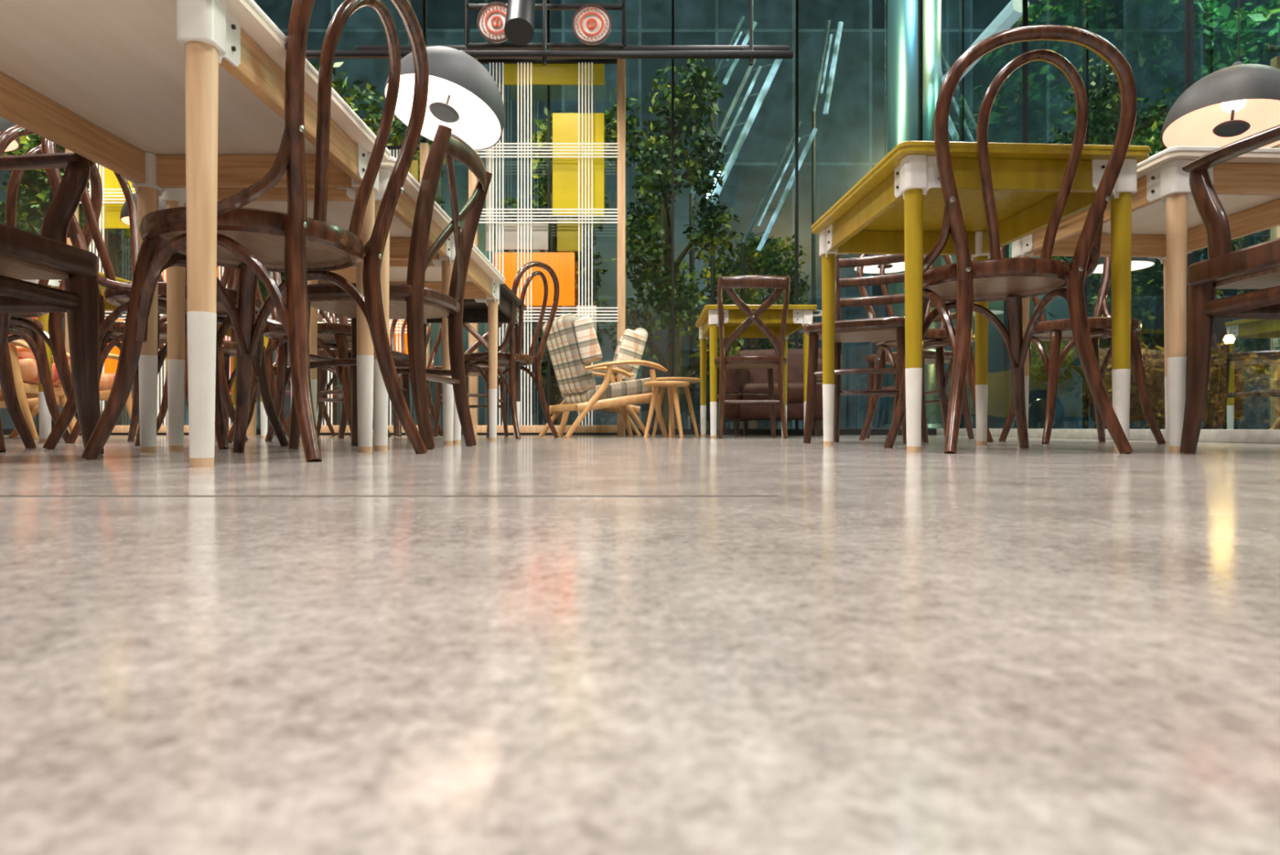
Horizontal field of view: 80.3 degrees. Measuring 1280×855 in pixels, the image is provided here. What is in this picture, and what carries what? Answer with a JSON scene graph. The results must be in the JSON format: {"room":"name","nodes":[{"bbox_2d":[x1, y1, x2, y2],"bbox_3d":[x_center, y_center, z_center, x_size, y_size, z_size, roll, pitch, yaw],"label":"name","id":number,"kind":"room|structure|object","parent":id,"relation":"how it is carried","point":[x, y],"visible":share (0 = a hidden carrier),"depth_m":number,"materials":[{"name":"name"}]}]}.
{"room":"restaurant","nodes":[
{"label":"restaurant","id":0,"kind":"room"},
{"bbox_2d":[0,435,1279,854],"bbox_3d":[-1.560,0.112,1.525,8.380,0.100,9.750,0,0,0],"label":"floor","id":1,"kind":"structure","parent":0,"point":[1060,646],"depth_m":0.22,"materials":[{"name":"stone"}]},
{"bbox_2d":[0,294,36,452],"bbox_3d":[-1.938,-0.436,1.958,0.543,1.007,0.476,0,0,-30],"label":"dining chair","id":2,"kind":"object","parent":1,"relation":"on","point":[8,389],"visible":0.66,"depth_m":2.20,"materials":[{"name":"brown wood"}]},
{"bbox_2d":[2,428,39,435],"bbox_3d":[-5.220,-1.888,6.250,0.760,3.900,0.060,0,0,0],"label":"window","id":3,"kind":"structure","parent":1,"relation":"on","point":[6,431],"depth_m":6.22,"materials":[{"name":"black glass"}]},
{"bbox_2d":[8,317,70,443],"bbox_3d":[-2.529,-0.436,2.817,0.476,1.007,0.543,0,0,12],"label":"dining chair","id":4,"kind":"object","parent":1,"relation":"on","point":[36,343],"visible":0.74,"depth_m":2.96,"materials":[{"name":"brown wood"}]},
{"bbox_2d":[0,339,79,439],"bbox_3d":[-3.596,-0.360,4.133,0.728,0.863,0.698,0,0,-20],"label":"lounge armchair","id":5,"kind":"object","parent":1,"relation":"on","point":[25,372],"visible":0.47,"depth_m":4.00,"materials":[{"name":"beige wood"}]},
{"bbox_2d":[0,358,61,392],"bbox_3d":[-3.531,-0.268,4.157,0.537,0.196,0.500,0,0,-20],"label":"seat cushion","id":6,"kind":"object","parent":5,"relation":"on","point":[28,368],"depth_m":4.03,"materials":[{"name":"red fabric"}]},
{"bbox_2d":[0,124,102,447],"bbox_3d":[-2.096,-0.436,2.402,0.543,1.007,0.476,0,0,-2],"label":"dining chair","id":7,"kind":"object","parent":1,"relation":"on","point":[55,340],"visible":0.31,"depth_m":2.54,"materials":[{"name":"brown wood"}]},
{"bbox_2d":[0,152,104,454],"bbox_3d":[-1.503,-0.371,1.485,0.576,0.873,0.576,0,0,0],"label":"armchair","id":8,"kind":"object","parent":1,"relation":"on","point":[24,255],"visible":0.94,"depth_m":1.69,"materials":[{"name":"brown wood"}]},
{"bbox_2d":[0,316,138,437],"bbox_3d":[-3.775,-0.360,4.908,0.698,0.863,0.728,0,0,30],"label":"lounge armchair","id":9,"kind":"object","parent":1,"relation":"on","point":[106,381],"visible":0.07,"depth_m":4.86,"materials":[{"name":"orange fabric"}]},
{"bbox_2d":[8,334,34,359],"bbox_3d":[-3.895,-0.518,4.699,0.500,0.547,0.245,0,0,30],"label":"cushion","id":10,"kind":"object","parent":9,"relation":"on","point":[22,355],"depth_m":4.57,"materials":[{"name":"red fabric"}]},
{"bbox_2d":[30,372,115,398],"bbox_3d":[-3.740,-0.268,4.967,0.500,0.196,0.537,0,0,30],"label":"seat cushion","id":11,"kind":"object","parent":9,"relation":"on","point":[106,381],"depth_m":4.94,"materials":[{"name":"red fabric"}]},
{"bbox_2d":[24,271,157,442],"bbox_3d":[-2.780,-0.322,3.550,0.650,0.767,0.815,0,0,0],"label":"dining table","id":12,"kind":"object","parent":1,"relation":"on","point":[45,418],"visible":0.15,"depth_m":3.19,"materials":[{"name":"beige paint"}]},
{"bbox_2d":[49,143,166,435],"bbox_3d":[-4.330,-1.888,6.250,1.020,3.900,0.060,0,0,0],"label":"window","id":13,"kind":"structure","parent":1,"relation":"on","point":[51,196],"depth_m":6.22,"materials":[{"name":"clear glass"}]},
{"bbox_2d":[66,266,248,443],"bbox_3d":[-1.996,-0.436,3.204,0.543,1.007,0.476,0,0,-5],"label":"dining chair","id":14,"kind":"object","parent":1,"relation":"on","point":[113,336],"visible":0.17,"depth_m":3.31,"materials":[{"name":"brown wood"}]},
{"bbox_2d":[65,148,256,435],"bbox_3d":[-3.837,-1.103,6.077,1.494,2.330,0.072,0,0,0],"label":"screen","id":15,"kind":"object","parent":1,"relation":"on","point":[113,199],"visible":0.13,"depth_m":6.09,"materials":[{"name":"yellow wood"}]},
{"bbox_2d":[40,137,288,448],"bbox_3d":[-1.464,-0.436,2.378,0.543,1.007,0.476,0,0,-2],"label":"dining chair","id":16,"kind":"object","parent":1,"relation":"on","point":[116,293],"visible":0.32,"depth_m":2.25,"materials":[{"name":"brown wood"}]},
{"bbox_2d":[0,0,390,466],"bbox_3d":[-0.963,-0.322,1.550,0.650,0.767,0.815,0,0,0],"label":"dining table","id":17,"kind":"object","parent":1,"relation":"on","point":[162,95],"visible":0.88,"depth_m":1.45,"materials":[{"name":"white paint"}]},
{"bbox_2d":[156,267,289,440],"bbox_3d":[-2.080,-0.436,3.802,0.543,1.007,0.476,0,0,24],"label":"dining chair","id":18,"kind":"object","parent":1,"relation":"on","point":[229,347],"visible":0.16,"depth_m":3.86,"materials":[{"name":"brown wood"}]},
{"bbox_2d":[183,428,287,435],"bbox_3d":[-3.310,-1.888,6.250,1.020,3.900,0.060,0,0,0],"label":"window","id":19,"kind":"structure","parent":1,"relation":"on","point":[258,430],"depth_m":6.22,"materials":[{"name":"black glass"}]},
{"bbox_2d":[163,311,318,438],"bbox_3d":[-2.450,-0.322,4.750,0.650,0.767,0.815,0,0,0],"label":"dining table","id":20,"kind":"object","parent":1,"relation":"on","point":[264,418],"visible":0.09,"depth_m":4.38,"materials":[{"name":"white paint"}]},
{"bbox_2d":[80,0,429,462],"bbox_3d":[-0.779,-0.436,1.627,0.543,1.007,0.476,0,0,11],"label":"dining chair","id":21,"kind":"object","parent":1,"relation":"on","point":[255,242],"visible":0.94,"depth_m":1.50,"materials":[{"name":"brown wood"}]},
{"bbox_2d":[246,311,337,435],"bbox_3d":[-2.497,-0.436,5.424,0.476,1.007,0.543,0,0,4],"label":"dining chair","id":22,"kind":"object","parent":1,"relation":"on","point":[254,401],"visible":0.11,"depth_m":5.57,"materials":[{"name":"brown wood"}]},
{"bbox_2d":[226,268,373,443],"bbox_3d":[-1.404,-0.436,3.195,0.543,1.007,0.476,0,0,-6],"label":"dining chair","id":23,"kind":"object","parent":1,"relation":"on","point":[337,336],"visible":0.3,"depth_m":3.06,"materials":[{"name":"brown wood"}]},
{"bbox_2d":[160,155,461,450],"bbox_3d":[-0.963,-0.322,2.375,0.650,0.767,0.815,0,0,0],"label":"dining table","id":24,"kind":"object","parent":1,"relation":"on","point":[340,202],"visible":0.31,"depth_m":2.01,"materials":[{"name":"white paint"}]},
{"bbox_2d":[283,366,391,436],"bbox_3d":[-1.876,-0.436,4.746,0.543,1.007,0.476,0,0,5],"label":"dining chair","id":25,"kind":"object","parent":1,"relation":"on","point":[324,370],"visible":0.06,"depth_m":4.91,"materials":[{"name":"brown wood"}]},
{"bbox_2d":[320,432,406,435],"bbox_3d":[-2.290,-1.888,6.250,1.020,3.900,0.060,0,0,0],"label":"window","id":26,"kind":"structure","parent":1,"relation":"on","point":[321,433],"depth_m":6.22,"materials":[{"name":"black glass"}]},
{"bbox_2d":[316,280,410,438],"bbox_3d":[-1.540,-0.392,4.105,0.513,0.914,0.447,0,0,5],"label":"dining chair","id":27,"kind":"object","parent":1,"relation":"on","point":[397,355],"visible":0.17,"depth_m":4.16,"materials":[{"name":"brown wood"}]},
{"bbox_2d":[317,142,430,432],"bbox_3d":[-2.225,-1.103,6.077,1.068,2.330,0.072,0,0,0],"label":"screen","id":28,"kind":"object","parent":1,"relation":"on","point":[424,148],"visible":0.16,"depth_m":6.06,"materials":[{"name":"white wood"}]},
{"bbox_2d":[0,495,778,496],"bbox_3d":[-0.950,0.062,0.683,2.150,0.001,0.001,0,0,0],"label":"trim","id":29,"kind":"structure","parent":1,"relation":"on","point":[0,495],"depth_m":0.68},
{"bbox_2d":[288,124,492,448],"bbox_3d":[-0.750,-0.392,2.344,0.513,0.914,0.447,0,0,6],"label":"dining chair","id":30,"kind":"object","parent":1,"relation":"on","point":[411,301],"visible":0.86,"depth_m":2.20,"materials":[{"name":"brown wood"}]},
{"bbox_2d":[348,319,443,436],"bbox_3d":[-1.735,-0.436,5.462,0.476,1.007,0.543,0,0,20],"label":"dining chair","id":31,"kind":"object","parent":1,"relation":"on","point":[397,424],"visible":0.31,"depth_m":5.57,"materials":[{"name":"brown wood"}]},
{"bbox_2d":[307,244,505,444],"bbox_3d":[-0.963,-0.322,3.205,0.650,0.767,0.815,0,0,0],"label":"dining table","id":32,"kind":"object","parent":1,"relation":"on","point":[483,280],"visible":0.3,"depth_m":3.37,"materials":[{"name":"white paint"}]},
{"bbox_2d":[433,323,509,436],"bbox_3d":[-1.145,-0.392,5.220,0.447,0.914,0.513,0,0,5],"label":"dining chair","id":33,"kind":"object","parent":1,"relation":"on","point":[481,339],"visible":0.33,"depth_m":5.32,"materials":[{"name":"brown wood"}]},
{"bbox_2d":[423,283,526,438],"bbox_3d":[-0.985,-0.322,4.030,0.650,0.767,0.815,0,0,0],"label":"dining table","id":34,"kind":"object","parent":1,"relation":"on","point":[475,310],"visible":0.24,"depth_m":4.37,"materials":[{"name":"brown wood"}]},
{"bbox_2d":[422,0,546,435],"bbox_3d":[-1.270,-1.888,6.250,1.020,3.900,0.060,0,0,0],"label":"window","id":35,"kind":"structure","parent":1,"relation":"on","point":[424,2],"depth_m":6.22,"materials":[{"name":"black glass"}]},
{"bbox_2d":[463,260,559,438],"bbox_3d":[-0.790,-0.436,4.422,0.543,1.007,0.476,0,0,24],"label":"dining chair","id":36,"kind":"object","parent":1,"relation":"on","point":[472,360],"visible":0.82,"depth_m":4.30,"materials":[{"name":"brown wood"}]},
{"bbox_2d":[468,58,625,435],"bbox_3d":[-0.742,-1.450,6.077,1.251,3.023,0.072,0,0,0],"label":"screen","id":37,"kind":"object","parent":1,"relation":"on","point":[578,143],"visible":0.77,"depth_m":6.09,"materials":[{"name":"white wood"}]},
{"bbox_2d":[538,313,667,437],"bbox_3d":[-0.253,-0.318,4.981,0.692,0.776,0.649,0,0,-24],"label":"lounge armchair","id":38,"kind":"object","parent":1,"relation":"on","point":[572,344],"visible":0.96,"depth_m":4.74,"materials":[{"name":"fabric"}]},
{"bbox_2d":[542,313,595,395],"bbox_3d":[-0.462,-0.460,4.888,0.233,0.492,0.465,0,0,-24],"label":"cushion","id":39,"kind":"object","parent":38,"relation":"on","point":[565,344],"depth_m":4.71,"materials":[{"name":"fabric"}]},
{"bbox_2d":[564,377,657,404],"bbox_3d":[-0.193,-0.235,5.008,0.510,0.177,0.465,0,0,-24],"label":"seat cushion","id":40,"kind":"object","parent":38,"relation":"on","point":[588,388],"depth_m":4.80,"materials":[{"name":"fabric"}]},
{"bbox_2d":[557,327,649,435],"bbox_3d":[-0.286,-0.331,5.705,0.656,0.802,0.600,0,0,-7],"label":"lounge armchair","id":41,"kind":"object","parent":1,"relation":"on","point":[631,345],"visible":0.39,"depth_m":5.50,"materials":[{"name":"fabric"}]},
{"bbox_2d":[616,327,648,382],"bbox_3d":[-0.071,-0.477,5.732,0.221,0.509,0.430,0,0,-7],"label":"cushion","id":42,"kind":"object","parent":41,"relation":"on","point":[637,337],"depth_m":5.52,"materials":[{"name":"fabric"}]},
{"bbox_2d":[546,0,668,435],"bbox_3d":[-0.250,-1.888,6.250,1.020,3.900,0.060,0,0,0],"label":"window","id":43,"kind":"structure","parent":1,"relation":"on","point":[659,432],"depth_m":6.22,"materials":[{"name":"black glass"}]},
{"bbox_2d":[644,380,689,437],"bbox_3d":[0.166,-0.107,4.660,0.282,0.342,0.280,0,0,40],"label":"coffee table","id":44,"kind":"object","parent":1,"relation":"on","point":[672,385],"visible":0.96,"depth_m":4.63,"materials":[{"name":"brown wood"}]},
{"bbox_2d":[652,377,700,436],"bbox_3d":[0.235,-0.137,5.280,0.380,0.403,0.380,0,0,0],"label":"coffee table","id":45,"kind":"object","parent":1,"relation":"on","point":[691,380],"visible":0.46,"depth_m":5.31,"materials":[{"name":"brown wood"}]},
{"bbox_2d":[671,0,795,435],"bbox_3d":[0.770,-1.888,6.250,1.020,3.900,0.060,0,0,0],"label":"window","id":46,"kind":"structure","parent":1,"relation":"on","point":[686,431],"depth_m":6.22,"materials":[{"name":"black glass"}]},
{"bbox_2d":[714,275,791,438],"bbox_3d":[0.640,-0.392,4.469,0.447,0.914,0.513,0,0,0],"label":"dining chair","id":47,"kind":"object","parent":1,"relation":"on","point":[728,283],"visible":0.88,"depth_m":4.30,"materials":[{"name":"brown wood"}]},
{"bbox_2d":[695,304,817,438],"bbox_3d":[0.700,-0.322,4.770,0.650,0.767,0.815,0,0,0],"label":"dining table","id":48,"kind":"object","parent":1,"relation":"on","point":[798,315],"visible":0.8,"depth_m":4.40,"materials":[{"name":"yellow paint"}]},
{"bbox_2d":[724,347,822,435],"bbox_3d":[1.050,-0.278,5.719,0.750,0.680,0.740,0,0,15],"label":"leather armchair","id":49,"kind":"object","parent":1,"relation":"on","point":[736,380],"visible":0.57,"depth_m":5.44,"materials":[{"name":"brown leather"}]},
{"bbox_2d":[741,382,803,403],"bbox_3d":[1.032,-0.238,5.651,0.500,0.160,0.560,0,0,15],"label":"seat cushion","id":50,"kind":"object","parent":49,"relation":"on","point":[794,390],"depth_m":5.39,"materials":[{"name":"brown leather"}]},
{"bbox_2d":[795,0,902,435],"bbox_3d":[1.790,-1.888,6.250,1.020,3.900,0.060,0,0,0],"label":"window","id":51,"kind":"structure","parent":1,"relation":"on","point":[798,431],"depth_m":6.22,"materials":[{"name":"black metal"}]},
{"bbox_2d":[803,254,928,444],"bbox_3d":[0.930,-0.392,3.072,0.447,0.914,0.513,0,0,30],"label":"dining chair","id":52,"kind":"object","parent":1,"relation":"on","point":[892,328],"visible":0.52,"depth_m":3.09,"materials":[{"name":"brown wood"}]},
{"bbox_2d":[865,302,974,439],"bbox_3d":[1.573,-0.392,4.230,0.513,0.914,0.447,0,0,-30],"label":"dining chair","id":53,"kind":"object","parent":1,"relation":"on","point":[929,355],"visible":0.14,"depth_m":4.14,"materials":[{"name":"brown wood"}]},
{"bbox_2d":[856,253,993,442],"bbox_3d":[1.281,-0.436,3.464,0.476,1.007,0.543,0,0,2],"label":"dining chair","id":54,"kind":"object","parent":1,"relation":"on","point":[937,338],"visible":0.38,"depth_m":3.59,"materials":[{"name":"brown wood"}]},
{"bbox_2d":[918,0,936,435],"bbox_3d":[2.390,-1.888,6.250,0.180,3.900,0.060,0,0,0],"label":"window","id":55,"kind":"structure","parent":1,"relation":"on","point":[931,431],"depth_m":6.22,"materials":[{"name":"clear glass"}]},
{"bbox_2d":[811,141,1151,452],"bbox_3d":[0.945,-0.322,2.290,0.650,0.767,0.815,0,0,-3],"label":"dining table","id":56,"kind":"object","parent":1,"relation":"on","point":[897,207],"visible":0.79,"depth_m":1.94,"materials":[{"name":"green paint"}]},
{"bbox_2d":[941,0,1025,428],"bbox_3d":[2.480,-1.888,5.565,0.030,3.900,1.370,0,0,0],"label":"window","id":57,"kind":"structure","parent":1,"relation":"on","point":[965,24],"depth_m":5.37,"materials":[{"name":"clear glass"}]},
{"bbox_2d":[883,25,1137,453],"bbox_3d":[0.949,-0.436,2.031,0.476,1.007,0.543,0,0,1],"label":"dining chair","id":58,"kind":"object","parent":1,"relation":"on","point":[966,282],"visible":0.89,"depth_m":1.86,"materials":[{"name":"brown wood"}]},
{"bbox_2d":[998,245,1165,444],"bbox_3d":[1.786,-0.436,3.124,0.476,1.007,0.543,0,0,8],"label":"dining chair","id":59,"kind":"object","parent":1,"relation":"on","point":[1055,331],"visible":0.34,"depth_m":2.94,"materials":[{"name":"brown wood"}]},
{"bbox_2d":[1025,0,1190,429],"bbox_3d":[2.480,-1.888,4.150,0.030,3.900,1.460,0,0,0],"label":"window","id":60,"kind":"structure","parent":1,"relation":"on","point":[1153,36],"depth_m":4.03,"materials":[{"name":"clear glass"}]},
{"bbox_2d":[936,428,1279,443],"bbox_3d":[2.480,0.035,1.525,0.100,0.054,9.450,0,0,0],"label":"trim","id":61,"kind":"structure","parent":1,"relation":"on","point":[1251,436],"depth_m":3.62,"materials":[{"name":"stone"}]},
{"bbox_2d":[1011,146,1279,451],"bbox_3d":[1.635,-0.322,2.325,0.650,0.767,0.815,0,0,-3],"label":"dining table","id":62,"kind":"object","parent":1,"relation":"on","point":[1167,225],"visible":0.77,"depth_m":1.96,"materials":[{"name":"white paint"}]},
{"bbox_2d":[1179,124,1279,453],"bbox_3d":[1.560,-0.371,1.562,0.576,0.873,0.576,0,0,0],"label":"armchair","id":63,"kind":"object","parent":1,"relation":"on","point":[1257,266],"visible":1,"depth_m":1.75,"materials":[{"name":"brown wood"}]},
{"bbox_2d":[1190,0,1279,429],"bbox_3d":[2.480,-1.888,2.685,0.030,3.900,1.470,0,0,0],"label":"window","id":64,"kind":"structure","parent":1,"relation":"on","point":[1243,393],"depth_m":3.14,"materials":[{"name":"clear glass"}]},
{"bbox_3d":[-1.560,-3.888,1.525,8.380,0.100,9.750,0,0,0],"label":"ceiling","id":65,"kind":"structure","parent":0,"visible":0},
{"bbox_2d":[0,116,19,152],"bbox_3d":[-2.720,-2.498,3.000,0.416,2.681,0.416,0,0,0],"label":"pendant lamp","id":66,"kind":"object","parent":65,"relation":"hanging from","point":[14,145],"visible":0.41,"depth_m":3.07,"materials":[{"name":"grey metal"}]},
{"bbox_2d":[120,191,165,226],"bbox_3d":[-2.900,-2.530,4.600,0.416,2.616,0.416,0,0,0],"label":"pendant lamp","id":67,"kind":"object","parent":65,"relation":"hanging from","point":[124,215],"visible":0.09,"depth_m":4.44,"materials":[{"name":"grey metal"}]},
{"bbox_2d":[383,0,504,151],"bbox_3d":[-0.687,-2.437,2.672,0.415,2.802,0.410,0,0,24],"label":"pendant lamp","id":68,"kind":"object","parent":65,"relation":"hanging from","point":[464,97],"visible":0.85,"depth_m":2.70,"materials":[{"name":"metal"}]},
{"bbox_2d":[306,0,793,66],"bbox_3d":[-0.521,-2.994,4.674,2.949,1.688,0.382,0,0,0],"label":"track","id":69,"kind":"object","parent":65,"relation":"hanging from","point":[544,51],"visible":0.92,"depth_m":4.50,"materials":[{"name":"black metal"}]},
{"bbox_2d":[476,1,507,43],"bbox_3d":[-0.846,-2.396,4.502,0.230,0.235,0.056,0,0,0],"label":"round sign","id":70,"kind":"object","parent":69,"relation":"hanging from","point":[491,20],"visible":0.74,"depth_m":4.48,"materials":[{"name":"red metal"}]},
{"bbox_2d":[504,0,535,45],"bbox_3d":[-0.669,-2.340,4.331,0.164,0.383,0.405,0,0,0],"label":"spotlight","id":71,"kind":"object","parent":69,"relation":"attached to","point":[519,24],"visible":1,"depth_m":4.20,"materials":[{"name":"black metal"}]},
{"bbox_2d":[572,4,611,44],"bbox_3d":[-0.285,-2.382,4.502,0.230,0.235,0.056,0,0,0],"label":"round sign","id":72,"kind":"object","parent":69,"relation":"hanging from","point":[591,24],"visible":1,"depth_m":4.48,"materials":[{"name":"red metal"}]},
{"bbox_2d":[853,0,904,273],"bbox_3d":[1.680,-2.465,5.200,0.416,2.746,0.416,0,0,0],"label":"pendant lamp","id":73,"kind":"object","parent":65,"relation":"hanging from","point":[895,267],"visible":0.12,"depth_m":5.32,"materials":[{"name":"metal"}]},
{"bbox_2d":[1160,0,1279,148],"bbox_3d":[2.120,-2.429,2.720,0.416,2.817,0.414,0,0,28],"label":"pendant lamp","id":74,"kind":"object","parent":65,"relation":"hanging from","point":[1228,105],"visible":0.95,"depth_m":2.72,"materials":[{"name":"grey metal"}]},
{"label":"outside","id":75,"kind":"structure","parent":0,"visible":0},
{"bbox_3d":[2.000,0.152,14.000,60.000,0.060,50.000,0,0,0],"label":"pavement","id":76,"kind":"object","parent":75,"visible":0},
{"bbox_2d":[0,134,132,428],"bbox_3d":[-6.794,-1.813,8.754,2.807,3.880,2.342,0,0,-37],"label":"tree","id":77,"kind":"object","parent":76,"relation":"on","point":[126,268],"visible":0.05,"depth_m":8.91,"materials":[{"name":"green plant"}]},
{"bbox_2d":[0,134,235,425],"bbox_3d":[-5.074,-1.638,7.387,1.920,3.530,2.108,0,0,43],"label":"tree","id":78,"kind":"object","parent":76,"relation":"on","point":[32,221],"visible":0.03,"depth_m":7.13,"materials":[{"name":"green plant"}]},
{"bbox_2d":[258,275,350,425],"bbox_3d":[-3.863,-1.813,9.560,2.342,3.880,2.807,0,0,3],"label":"tree","id":79,"kind":"object","parent":76,"relation":"on","point":[335,384],"visible":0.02,"depth_m":9.57,"materials":[{"name":"green plant"}]},
{"bbox_2d":[234,61,446,324],"bbox_3d":[-2.701,-1.638,7.429,2.108,3.530,1.920,0,0,13],"label":"tree","id":80,"kind":"object","parent":76,"relation":"on","point":[397,139],"visible":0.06,"depth_m":7.11,"materials":[{"name":"green plant"}]},
{"bbox_2d":[0,0,887,428],"bbox_3d":[1.000,-4.938,15.000,44.000,10.200,0.400,0,0,0],"label":"facade","id":81,"kind":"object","parent":76,"relation":"on","point":[850,140],"visible":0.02,"depth_m":14.80,"materials":[{"name":"clear glass"}]},
{"bbox_2d":[493,107,613,425],"bbox_3d":[-0.923,-1.757,8.558,1.317,3.768,1.484,0,0,23],"label":"tree","id":82,"kind":"object","parent":76,"relation":"on","point":[556,397],"visible":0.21,"depth_m":8.40,"materials":[{"name":"green plant"}]},
{"bbox_2d":[604,58,744,428],"bbox_3d":[0.258,-1.757,7.573,1.484,3.768,1.317,0,0,23],"label":"tree","id":83,"kind":"object","parent":76,"relation":"on","point":[659,273],"visible":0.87,"depth_m":7.46,"materials":[{"name":"green plant"}]},
{"bbox_2d":[711,15,756,304],"bbox_3d":[1.312,-2.811,10.600,0.645,5.867,0.064,0,0,0],"label":"truss","id":84,"kind":"object","parent":76,"relation":"on","point":[733,37],"visible":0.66,"depth_m":10.58,"materials":[{"name":"blue"}]},
{"bbox_2d":[688,58,782,428],"bbox_3d":[1.141,-2.196,9.000,1.112,4.637,0.080,0,0,0],"label":"truss","id":85,"kind":"object","parent":76,"relation":"on","point":[748,124],"visible":0.63,"depth_m":8.98,"materials":[{"name":"blue"}]},
{"bbox_2d":[694,232,819,428],"bbox_3d":[1.907,-1.638,12.871,2.108,3.530,1.920,0,0,3],"label":"tree","id":86,"kind":"object","parent":76,"relation":"on","point":[754,267],"visible":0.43,"depth_m":12.70,"materials":[{"name":"green plant"}]},
{"bbox_2d":[740,120,817,428],"bbox_3d":[1.872,-1.999,10.200,1.036,4.243,0.064,0,0,0],"label":"truss","id":87,"kind":"object","parent":76,"relation":"on","point":[812,135],"visible":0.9,"depth_m":10.18,"materials":[{"name":"blue"}]},
{"bbox_2d":[811,19,843,428],"bbox_3d":[2.842,-3.021,11.500,0.479,6.286,0.080,0,0,0],"label":"truss","id":88,"kind":"object","parent":76,"relation":"on","point":[838,33],"visible":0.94,"depth_m":11.48,"materials":[{"name":"silver metal"}]},
{"bbox_2d":[881,0,941,428],"bbox_3d":[2.892,-3.413,8.000,0.660,7.050,0.660,0,0,0],"label":"steel column","id":89,"kind":"structure","parent":76,"relation":"on","point":[902,15],"depth_m":7.77,"materials":[{"name":"silver metal"}]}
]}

